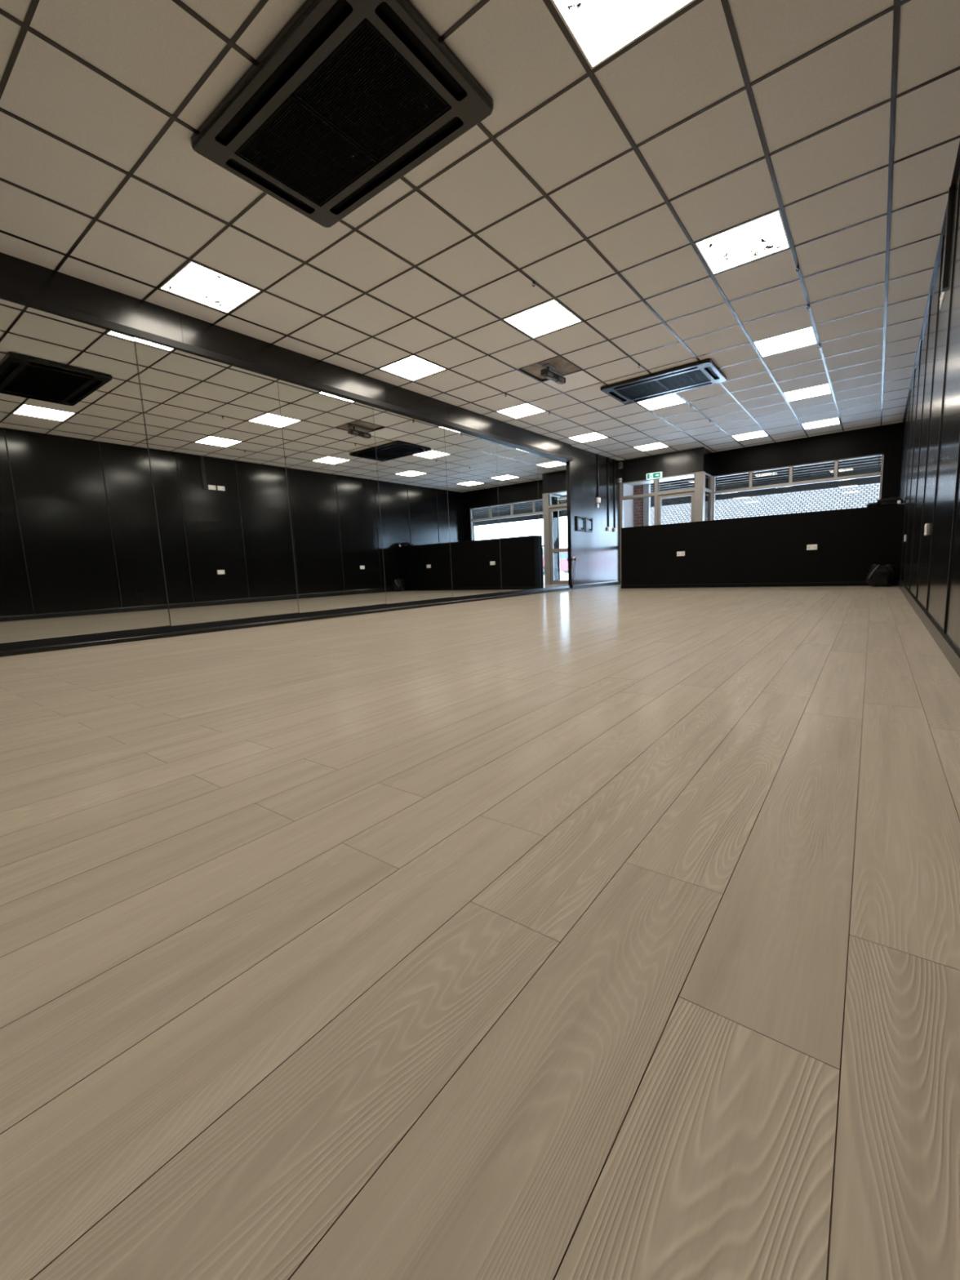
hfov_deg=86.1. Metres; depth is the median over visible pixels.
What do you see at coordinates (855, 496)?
window
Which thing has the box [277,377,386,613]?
wall mirror
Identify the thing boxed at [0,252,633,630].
wall
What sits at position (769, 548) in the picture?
wall
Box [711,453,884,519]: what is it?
window
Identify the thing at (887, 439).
wall
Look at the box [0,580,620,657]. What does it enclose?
baseboard
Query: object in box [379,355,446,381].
recessed light
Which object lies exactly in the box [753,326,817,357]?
recessed light
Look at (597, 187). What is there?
ceiling
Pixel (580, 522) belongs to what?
picture frame
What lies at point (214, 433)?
wall mirror
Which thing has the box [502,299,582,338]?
recessed light
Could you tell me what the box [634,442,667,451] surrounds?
recessed light
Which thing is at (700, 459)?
wall
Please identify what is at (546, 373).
projector
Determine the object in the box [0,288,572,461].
trim
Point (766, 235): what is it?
recessed light
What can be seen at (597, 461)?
conduit
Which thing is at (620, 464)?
fire alarm
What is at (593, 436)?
recessed light
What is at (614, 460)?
conduit
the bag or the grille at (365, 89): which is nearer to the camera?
the grille at (365, 89)
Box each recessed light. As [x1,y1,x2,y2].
[159,261,261,313]
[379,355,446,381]
[496,403,545,418]
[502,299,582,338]
[550,0,695,69]
[568,431,607,442]
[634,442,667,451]
[637,393,685,410]
[694,209,790,275]
[731,431,768,440]
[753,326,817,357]
[782,383,831,401]
[801,417,839,429]
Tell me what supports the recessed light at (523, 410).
in the ceiling
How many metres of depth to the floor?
0.68 m
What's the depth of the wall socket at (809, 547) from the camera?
8.49 m
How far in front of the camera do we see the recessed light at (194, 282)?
4.29 m
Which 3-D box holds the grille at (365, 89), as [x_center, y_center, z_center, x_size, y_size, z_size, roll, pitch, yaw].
[-0.542,-2.740,2.605,0.549,0.016,0.562,4,10,37]
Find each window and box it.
[619,471,712,583]
[650,483,879,525]
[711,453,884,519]
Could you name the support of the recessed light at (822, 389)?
in the ceiling
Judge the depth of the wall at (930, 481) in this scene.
3.56 m
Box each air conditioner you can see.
[191,0,493,227]
[600,358,726,404]
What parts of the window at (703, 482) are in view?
return pane, return pane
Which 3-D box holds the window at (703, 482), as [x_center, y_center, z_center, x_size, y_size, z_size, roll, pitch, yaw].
[4.445,-2.596,12.388,1.935,2.468,0.815,4,10,37]
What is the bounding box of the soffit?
[627,474,693,485]
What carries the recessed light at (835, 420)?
in the ceiling
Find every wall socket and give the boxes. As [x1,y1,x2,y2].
[676,551,684,555]
[806,544,817,550]
[924,523,928,535]
[939,292,942,310]
[942,291,945,301]
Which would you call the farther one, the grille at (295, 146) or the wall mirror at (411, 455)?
the wall mirror at (411, 455)
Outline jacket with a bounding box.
[866,497,903,506]
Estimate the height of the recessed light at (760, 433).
0.031 m
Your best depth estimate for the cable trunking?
3.51 m
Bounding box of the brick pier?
[633,484,643,526]
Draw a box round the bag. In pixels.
[866,564,896,586]
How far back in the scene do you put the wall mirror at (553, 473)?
10.26 m
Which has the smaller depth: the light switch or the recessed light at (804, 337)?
the recessed light at (804, 337)
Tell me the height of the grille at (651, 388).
0.016 m
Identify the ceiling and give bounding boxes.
[0,0,959,461]
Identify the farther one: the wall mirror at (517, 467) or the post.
the post
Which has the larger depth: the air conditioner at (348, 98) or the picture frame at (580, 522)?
the picture frame at (580, 522)
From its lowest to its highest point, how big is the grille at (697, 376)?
0.016 m
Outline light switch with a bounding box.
[596,497,600,502]
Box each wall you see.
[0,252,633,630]
[619,447,712,483]
[621,503,904,588]
[712,422,903,498]
[898,163,959,649]
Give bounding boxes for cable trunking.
[940,185,955,292]
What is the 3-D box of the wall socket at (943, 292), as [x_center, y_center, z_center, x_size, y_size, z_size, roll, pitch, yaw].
[3.315,-2.497,3.677,0.014,0.086,0.146,4,10,37]
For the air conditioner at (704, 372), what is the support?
attached to the ceiling
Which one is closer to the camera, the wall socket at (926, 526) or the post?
the wall socket at (926, 526)
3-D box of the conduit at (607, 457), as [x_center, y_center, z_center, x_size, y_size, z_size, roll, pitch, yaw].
[2.996,-3.448,12.004,0.028,1.572,0.056,4,10,37]
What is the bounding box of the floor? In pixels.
[0,584,959,1279]
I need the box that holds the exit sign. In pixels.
[646,471,662,479]
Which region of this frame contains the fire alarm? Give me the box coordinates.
[618,462,622,468]
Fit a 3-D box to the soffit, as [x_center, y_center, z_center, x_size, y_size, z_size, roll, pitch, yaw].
[4.421,-3.890,12.345,1.840,0.050,0.860,4,10,37]
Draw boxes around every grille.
[235,93,377,205]
[292,17,450,161]
[616,380,668,399]
[656,368,711,390]
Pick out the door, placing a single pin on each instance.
(692, 494)
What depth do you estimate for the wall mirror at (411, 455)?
7.15 m
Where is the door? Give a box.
[657,491,694,524]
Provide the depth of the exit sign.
11.93 m
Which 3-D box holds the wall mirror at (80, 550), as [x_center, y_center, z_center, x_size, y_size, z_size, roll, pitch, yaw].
[-3.324,-1.279,4.061,0.006,2.500,1.338,4,10,37]
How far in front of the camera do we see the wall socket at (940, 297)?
3.80 m
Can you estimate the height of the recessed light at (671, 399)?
0.031 m
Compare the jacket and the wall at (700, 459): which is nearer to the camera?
the jacket
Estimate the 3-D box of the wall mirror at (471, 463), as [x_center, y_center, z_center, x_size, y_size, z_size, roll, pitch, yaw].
[-0.078,-1.996,8.265,0.006,2.526,1.318,4,10,37]
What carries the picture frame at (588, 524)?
attached to the wall at (596, 553)
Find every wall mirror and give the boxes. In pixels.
[0,297,169,643]
[133,336,298,626]
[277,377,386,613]
[373,405,452,604]
[444,426,501,597]
[496,440,540,592]
[537,453,569,588]
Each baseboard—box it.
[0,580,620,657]
[897,577,959,677]
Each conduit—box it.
[596,453,599,497]
[607,457,608,526]
[613,459,615,528]
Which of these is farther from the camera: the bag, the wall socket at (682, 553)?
the wall socket at (682, 553)
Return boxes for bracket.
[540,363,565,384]
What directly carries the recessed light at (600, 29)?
in the ceiling
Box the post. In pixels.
[643,484,650,525]
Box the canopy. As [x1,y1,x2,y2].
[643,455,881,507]
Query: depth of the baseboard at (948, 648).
2.85 m

